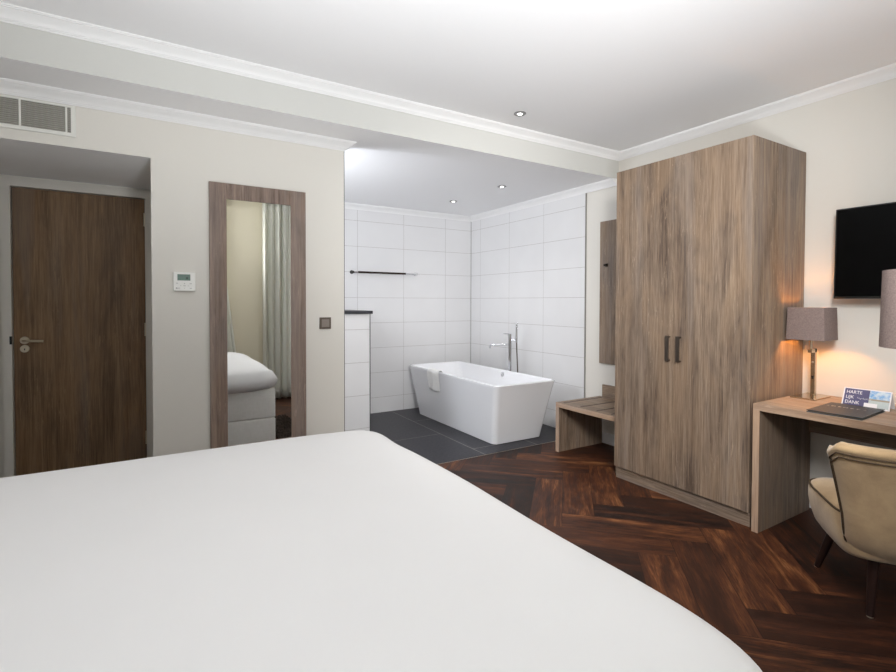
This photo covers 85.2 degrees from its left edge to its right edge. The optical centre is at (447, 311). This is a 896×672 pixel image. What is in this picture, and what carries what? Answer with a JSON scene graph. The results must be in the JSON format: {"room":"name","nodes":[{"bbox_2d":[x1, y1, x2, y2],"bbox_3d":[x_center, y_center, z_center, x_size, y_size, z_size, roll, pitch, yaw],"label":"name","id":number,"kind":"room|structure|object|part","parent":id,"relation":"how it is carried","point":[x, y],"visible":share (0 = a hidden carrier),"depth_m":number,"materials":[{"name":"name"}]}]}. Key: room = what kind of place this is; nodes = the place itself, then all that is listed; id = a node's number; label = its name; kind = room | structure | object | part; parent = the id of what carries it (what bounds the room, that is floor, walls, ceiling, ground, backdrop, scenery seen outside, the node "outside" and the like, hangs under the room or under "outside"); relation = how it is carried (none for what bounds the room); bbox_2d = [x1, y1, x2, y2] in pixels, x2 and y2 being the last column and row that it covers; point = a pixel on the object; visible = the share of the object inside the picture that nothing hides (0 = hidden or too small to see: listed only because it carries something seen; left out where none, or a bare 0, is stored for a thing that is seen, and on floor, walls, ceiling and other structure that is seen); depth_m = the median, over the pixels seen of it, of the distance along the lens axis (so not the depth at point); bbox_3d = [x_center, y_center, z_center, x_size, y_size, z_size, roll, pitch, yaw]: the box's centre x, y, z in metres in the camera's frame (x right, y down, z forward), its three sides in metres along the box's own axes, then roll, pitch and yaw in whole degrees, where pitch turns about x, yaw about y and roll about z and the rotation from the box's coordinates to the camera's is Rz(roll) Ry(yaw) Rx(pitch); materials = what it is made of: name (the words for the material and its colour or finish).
{"room":"hotel room","nodes":[
{"label":"hotel room","id":0,"kind":"room"},
{"bbox_2d":[0,174,150,477],"bbox_3d":[-2.741,0.069,3.603,0.946,2.406,0.200,-1,1,-31],"label":"wall","id":1,"kind":"structure","parent":0,"point":[1,175],"depth_m":3.32,"materials":[{"name":"white paint"}]},
{"bbox_2d":[0,142,150,189],"bbox_3d":[-2.458,-0.949,3.121,0.946,0.050,0.880,-1,1,-31],"label":"ceiling","id":2,"kind":"structure","parent":0,"point":[15,160],"depth_m":3.10,"materials":[{"name":"white paint"}]},
{"bbox_2d":[0,94,343,456],"bbox_3d":[-1.825,0.038,2.953,2.440,2.497,0.100,-1,1,-31],"label":"wall","id":3,"kind":"structure","parent":0,"point":[183,158],"depth_m":3.05,"materials":[{"name":"white paint"}]},
{"bbox_2d":[0,94,75,137],"bbox_3d":[-2.425,-1.053,2.501,0.822,0.170,0.013,-1,1,-31],"label":"air vent","id":4,"kind":"object","parent":3,"relation":"in","point":[19,113],"visible":1,"depth_m":2.63,"materials":[{"name":"white metal"}]},
{"bbox_2d":[173,272,195,290],"bbox_3d":[-1.623,-0.185,2.999,0.120,0.116,0.023,-1,1,-31],"label":"thermostat","id":5,"kind":"object","parent":3,"relation":"attached to","point":[182,281],"visible":1,"depth_m":2.99,"materials":[{"name":"white plastic"}]},
{"bbox_2d":[209,181,305,448],"bbox_3d":[-1.247,0.071,3.231,0.601,1.783,0.025,-1,1,-31],"label":"wall mirror","id":6,"kind":"object","parent":3,"relation":"attached to","point":[257,235],"visible":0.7,"depth_m":3.21,"materials":[{"name":"brown wood"}]},
{"bbox_2d":[226,199,291,445],"bbox_3d":[-1.248,0.071,3.232,0.411,1.593,0.015,-1,1,-31],"label":"mirror glass","id":7,"kind":"object","parent":6,"relation":"attached to","point":[258,231],"depth_m":3.22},
{"bbox_2d":[0,77,616,221],"bbox_3d":[-1.173,-1.205,4.278,4.948,0.060,2.425,-1,1,-31],"label":"crown molding","id":8,"kind":"structure","parent":3,"relation":"attached to","point":[7,86],"depth_m":3.09,"materials":[{"name":"white paint"}]},
{"bbox_2d":[319,317,330,328],"bbox_3d":[-0.872,0.081,3.464,0.082,0.082,0.015,-1,1,-31],"label":"light switch","id":9,"kind":"object","parent":3,"relation":"attached to","point":[324,322],"visible":1,"depth_m":3.46,"materials":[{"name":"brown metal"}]},
{"bbox_2d":[344,179,344,430],"bbox_3d":[-0.757,0.059,3.549,0.004,2.437,0.013,-1,1,-31],"label":"trim","id":10,"kind":"structure","parent":3,"relation":"attached to","point":[344,179],"depth_m":3.54,"materials":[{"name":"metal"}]},
{"bbox_2d":[0,65,602,215],"bbox_3d":[-1.223,-1.277,4.372,5.200,0.080,2.450,-1,1,-31],"label":"ceiling","id":11,"kind":"structure","parent":0,"point":[378,171],"depth_m":4.25,"materials":[{"name":"white paint"}]},
{"bbox_2d":[0,21,618,179],"bbox_3d":[-0.562,-1.376,3.279,5.200,0.325,0.100,-1,1,-31],"label":"beam","id":12,"kind":"structure","parent":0,"point":[21,47],"depth_m":2.89,"materials":[{"name":"grey paint"}]},
{"bbox_2d":[345,314,369,430],"bbox_3d":[-1.190,0.629,4.976,0.312,1.240,1.280,-1,1,-31],"label":"wall partition","id":13,"kind":"structure","parent":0,"point":[357,326],"depth_m":4.45,"materials":[{"name":"white tile"}]},
{"bbox_2d":[345,310,372,313],"bbox_3d":[-1.181,-0.005,4.956,0.357,0.028,1.300,-1,1,-31],"label":"ledge","id":14,"kind":"object","parent":13,"relation":"on","point":[346,311],"visible":0.29,"depth_m":4.44,"materials":[{"name":"stone"}]},
{"bbox_2d":[370,361,370,430],"bbox_3d":[-0.723,0.639,4.511,0.006,1.240,0.012,-1,1,-31],"label":"trim","id":15,"kind":"structure","parent":13,"relation":"attached to","point":[370,361],"depth_m":4.51,"materials":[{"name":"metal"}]},
{"bbox_2d":[345,209,470,412],"bbox_3d":[-1.245,-0.015,5.748,3.830,2.497,0.120,-1,1,-31],"label":"wall","id":16,"kind":"structure","parent":0,"point":[425,317],"depth_m":6.12,"materials":[{"name":"white tile"}]},
{"bbox_2d":[350,270,417,275],"bbox_3d":[-0.760,-0.469,5.926,0.884,0.044,0.062,-1,1,-31],"label":"shower rail","id":17,"kind":"object","parent":16,"relation":"attached to","point":[351,271],"visible":1,"depth_m":5.88,"materials":[{"name":"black metal"}]},
{"bbox_2d":[0,0,895,150],"bbox_3d":[0.364,-1.456,1.751,5.200,0.100,3.470,-1,1,-31],"label":"ceiling","id":18,"kind":"structure","parent":0,"point":[618,75],"depth_m":2.61,"materials":[{"name":"white paint"}]},
{"bbox_2d":[514,111,525,115],"bbox_3d":[0.523,-1.437,3.538,0.088,0.006,0.088,-1,1,-31],"label":"recessed light","id":19,"kind":"object","parent":18,"relation":"in","point":[518,113],"visible":1,"depth_m":3.52,"materials":[{"name":"white"}]},
{"bbox_2d":[371,408,895,671],"bbox_3d":[-0.305,1.332,2.896,5.200,0.080,6.020,-1,1,-31],"label":"floor","id":20,"kind":"structure","parent":0,"point":[764,591],"depth_m":2.66,"materials":[{"name":"brown wood"}]},
{"bbox_2d":[0,430,761,671],"bbox_3d":[-0.782,0.752,1.080,2.237,1.150,2.070,-1,1,-31],"label":"bed","id":21,"kind":"object","parent":20,"relation":"on","point":[346,551],"visible":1,"depth_m":1.05,"materials":[{"name":"white fabric"}]},
{"bbox_2d":[410,361,554,443],"bbox_3d":[0.293,0.952,5.387,0.750,0.585,1.796,-1,1,-31],"label":"bathtub","id":22,"kind":"object","parent":20,"relation":"on","point":[491,405],"visible":1,"depth_m":4.84,"materials":[{"name":"white ceramic"}]},
{"bbox_2d":[427,368,442,391],"bbox_3d":[-0.137,0.756,5.407,0.096,0.245,0.239,-1,1,-31],"label":"hand towel","id":23,"kind":"object","parent":22,"relation":"hanging from","point":[432,374],"visible":0.84,"depth_m":5.37,"materials":[{"name":"white fabric"}]},
{"bbox_2d":[441,441,553,463],"bbox_3d":[-0.683,1.300,3.693,4.780,0.051,0.004,-1,1,-31],"label":"trim","id":24,"kind":"structure","parent":20,"relation":"on","point":[553,441],"depth_m":4.36,"materials":[{"name":"metal"}]},
{"bbox_2d":[489,323,517,371],"bbox_3d":[0.631,0.683,5.536,0.345,1.118,0.100,0,1,12],"label":"tap","id":25,"kind":"object","parent":20,"relation":"on","point":[510,339],"visible":0.45,"depth_m":5.50,"materials":[{"name":"silver metal"}]},
{"bbox_3d":[0.579,0.389,5.561,0.234,0.068,0.025,1,1,21],"label":"spout","id":26,"kind":"part","parent":25,"relation":"part of","materials":[{"name":"silver metal"}]},
{"bbox_2d":[555,384,614,451],"bbox_3d":[1.407,0.986,4.266,0.575,0.567,0.710,-1,1,-31],"label":"bench","id":27,"kind":"object","parent":20,"relation":"on","point":[578,421],"visible":0.48,"depth_m":4.46,"materials":[{"name":"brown wood"}]},
{"bbox_3d":[1.229,1.061,4.552,0.564,0.405,0.040,-1,1,-31],"label":"leg panel","id":28,"kind":"part","parent":27,"relation":"part of","materials":[{"name":"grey wood"}]},
{"bbox_3d":[1.656,0.761,4.384,0.024,0.120,0.662,-1,1,-31],"label":"rail","id":29,"kind":"part","parent":27,"relation":"part of","materials":[{"name":"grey wood"}]},
{"bbox_2d":[614,135,805,526],"bbox_3d":[1.812,0.115,3.483,0.680,2.342,0.992,-1,1,-31],"label":"wardrobe","id":30,"kind":"object","parent":20,"relation":"on","point":[710,241],"visible":0.91,"depth_m":3.16,"materials":[{"name":"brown wood"}]},
{"bbox_3d":[1.421,0.067,3.541,0.020,2.250,0.484,-1,1,-31],"label":"door","id":31,"kind":"part","parent":30,"relation":"part of","materials":[{"name":"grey wood"}]},
{"bbox_3d":[1.511,0.251,3.352,0.026,0.173,0.026,-1,1,-31],"label":"handle","id":32,"kind":"part","parent":30,"relation":"part of","materials":[{"name":"grey metal"}]},
{"bbox_3d":[1.552,0.253,3.283,0.026,0.173,0.026,-1,1,-31],"label":"handle","id":33,"kind":"part","parent":30,"relation":"part of","materials":[{"name":"grey metal"}]},
{"bbox_3d":[1.679,0.076,3.116,0.020,2.250,0.505,-1,1,-31],"label":"door","id":34,"kind":"part","parent":30,"relation":"part of","materials":[{"name":"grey wood"}]},
{"bbox_2d":[751,392,895,532],"bbox_3d":[2.461,0.929,2.431,0.674,0.760,1.452,-1,1,-31],"label":"desk","id":35,"kind":"object","parent":20,"relation":"on","point":[782,427],"visible":0.79,"depth_m":2.93,"materials":[{"name":"brown wood"}]},
{"bbox_3d":[2.082,0.935,3.030,0.642,0.722,0.036,-1,1,-31],"label":"leg panel","id":36,"kind":"part","parent":35,"relation":"part of","materials":[{"name":"brown wood"}]},
{"bbox_2d":[786,307,837,400],"bbox_3d":[2.266,0.255,3.038,0.220,0.562,0.208,-1,1,-31],"label":"table lamp","id":37,"kind":"object","parent":35,"relation":"on","point":[803,323],"visible":1,"depth_m":2.99,"materials":[{"name":"grey fabric"}]},
{"bbox_3d":[2.264,0.531,3.044,0.220,0.010,0.134,-1,1,-31],"label":"plate","id":38,"kind":"part","parent":37,"relation":"part of","materials":[{"name":"silver metal"}]},
{"bbox_3d":[2.266,0.073,3.034,0.188,0.199,0.208,-1,1,-31],"label":"lamp shade","id":39,"kind":"part","parent":37,"relation":"part of","materials":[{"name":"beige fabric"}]},
{"bbox_3d":[2.277,0.378,3.047,0.066,0.295,0.024,-1,1,-31],"label":"stem","id":40,"kind":"part","parent":37,"relation":"part of","materials":[{"name":"silver metal"}]},
{"bbox_2d":[806,402,884,419],"bbox_3d":[2.160,0.537,2.647,0.356,0.013,0.240,-1,1,-34],"label":"folder","id":41,"kind":"object","parent":35,"relation":"on","point":[855,412],"visible":1,"depth_m":2.62,"materials":[{"name":"black leather"}]},
{"bbox_3d":[2.711,0.688,2.578,0.020,0.207,1.380,-1,1,-31],"label":"modesty rail","id":42,"kind":"part","parent":35,"relation":"part of","materials":[{"name":"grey wood"}]},
{"bbox_2d":[841,387,894,411],"bbox_3d":[2.383,0.491,2.765,0.105,0.101,0.214,-1,1,-34],"label":"tent card","id":43,"kind":"object","parent":35,"relation":"on","point":[851,396],"visible":1,"depth_m":2.74,"materials":[{"name":"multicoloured paper"}]},
{"bbox_3d":[2.336,0.490,2.787,0.046,0.089,0.113,-1,1,-34],"label":"blue panel","id":44,"kind":"part","parent":43,"relation":"part of","materials":[{"name":"paper"}]},
{"bbox_3d":[2.360,0.524,2.722,0.011,0.021,0.058,-1,1,-34],"label":"white panel","id":45,"kind":"part","parent":43,"relation":"part of","materials":[{"name":"white paper"}]},
{"bbox_2d":[868,391,890,409],"bbox_3d":[2.393,0.492,2.704,0.047,0.089,0.089,-1,1,-34],"label":"picture","id":46,"kind":"object","parent":43,"relation":"attached to","point":[876,399],"depth_m":2.70},
{"bbox_2d":[879,269,895,348],"bbox_3d":[1.558,0.596,1.525,0.330,1.457,0.330,-1,1,-31],"label":"floor lamp","id":47,"kind":"object","parent":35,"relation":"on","point":[887,328],"visible":1,"depth_m":1.55,"materials":[{"name":"grey fabric"}]},
{"bbox_2d":[808,441,895,618],"bbox_3d":[1.952,0.915,2.091,0.699,0.799,0.760,1,1,19],"label":"upholstered chair","id":48,"kind":"object","parent":20,"relation":"on","point":[855,508],"visible":1,"depth_m":1.97,"materials":[{"name":"beige fabric"}]},
{"bbox_3d":[1.907,1.166,2.441,0.046,0.283,0.133,0,1,-6],"label":"leg","id":49,"kind":"part","parent":48,"relation":"part of","materials":[{"name":"brown wood"}]},
{"bbox_3d":[1.992,0.940,2.208,0.525,0.220,0.515,1,1,19],"label":"seat","id":50,"kind":"part","parent":48,"relation":"part of","materials":[{"name":"beige fabric"}]},
{"bbox_3d":[1.892,0.787,1.916,0.699,0.536,0.393,1,1,19],"label":"backrest","id":51,"kind":"part","parent":48,"relation":"part of","materials":[{"name":"beige fabric"}]},
{"bbox_3d":[1.838,1.173,2.104,0.046,0.275,0.068,1,2,42],"label":"leg","id":52,"kind":"part","parent":48,"relation":"part of","materials":[{"name":"brown wood"}]},
{"bbox_2d":[471,78,895,478],"bbox_3d":[1.897,-0.088,4.131,0.132,2.722,5.900,-1,1,-31],"label":"wall","id":53,"kind":"structure","parent":0,"point":[848,140],"depth_m":4.26,"materials":[{"name":"white paint"}]},
{"bbox_2d":[0,2,895,160],"bbox_3d":[0.332,-1.377,1.804,4.960,0.060,3.350,-1,1,-31],"label":"crown molding","id":54,"kind":"structure","parent":53,"relation":"attached to","point":[9,13],"depth_m":3.03,"materials":[{"name":"white paint"}]},
{"bbox_2d":[584,193,586,397],"bbox_3d":[1.374,0.009,4.876,0.016,2.497,0.006,-1,1,-31],"label":"trim","id":55,"kind":"structure","parent":53,"relation":"attached to","point":[585,193],"depth_m":4.87,"materials":[{"name":"grey metal"}]},
{"bbox_2d":[599,219,615,364],"bbox_3d":[1.642,-0.178,4.398,0.050,1.360,0.705,-1,1,-31],"label":"panel","id":56,"kind":"object","parent":53,"relation":"attached to","point":[607,313],"visible":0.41,"depth_m":4.62,"materials":[{"name":"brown wood"}]},
{"bbox_2d":[602,431,810,507],"bbox_3d":[2.342,1.239,3.300,0.014,0.105,3.730,-1,1,-31],"label":"baseboard","id":57,"kind":"structure","parent":53,"relation":"attached to","point":[607,438],"depth_m":4.63,"materials":[{"name":"white paint"}]},
{"bbox_2d":[834,202,895,298],"bbox_3d":[2.676,-0.344,2.604,0.138,0.547,0.974,-1,1,-31],"label":"television","id":58,"kind":"object","parent":53,"relation":"attached to","point":[865,236],"visible":1,"depth_m":2.87,"materials":[{"name":"black plastic"}]},
{"bbox_3d":[-2.492,0.032,3.192,1.146,2.497,1.000,-1,1,-31],"label":"wall","id":59,"kind":"structure","parent":0,"visible":0},
{"bbox_2d":[0,177,152,476],"bbox_3d":[-2.645,0.185,3.524,0.863,2.176,0.118,-1,1,-31],"label":"door","id":60,"kind":"structure","parent":59,"relation":"in","point":[76,261],"depth_m":3.51,"materials":[{"name":"brown wood"}]},
{"bbox_3d":[-2.862,0.201,3.360,0.117,0.023,0.062,-1,1,-31],"label":"handle","id":61,"kind":"part","parent":60,"relation":"part of","materials":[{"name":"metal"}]}
]}

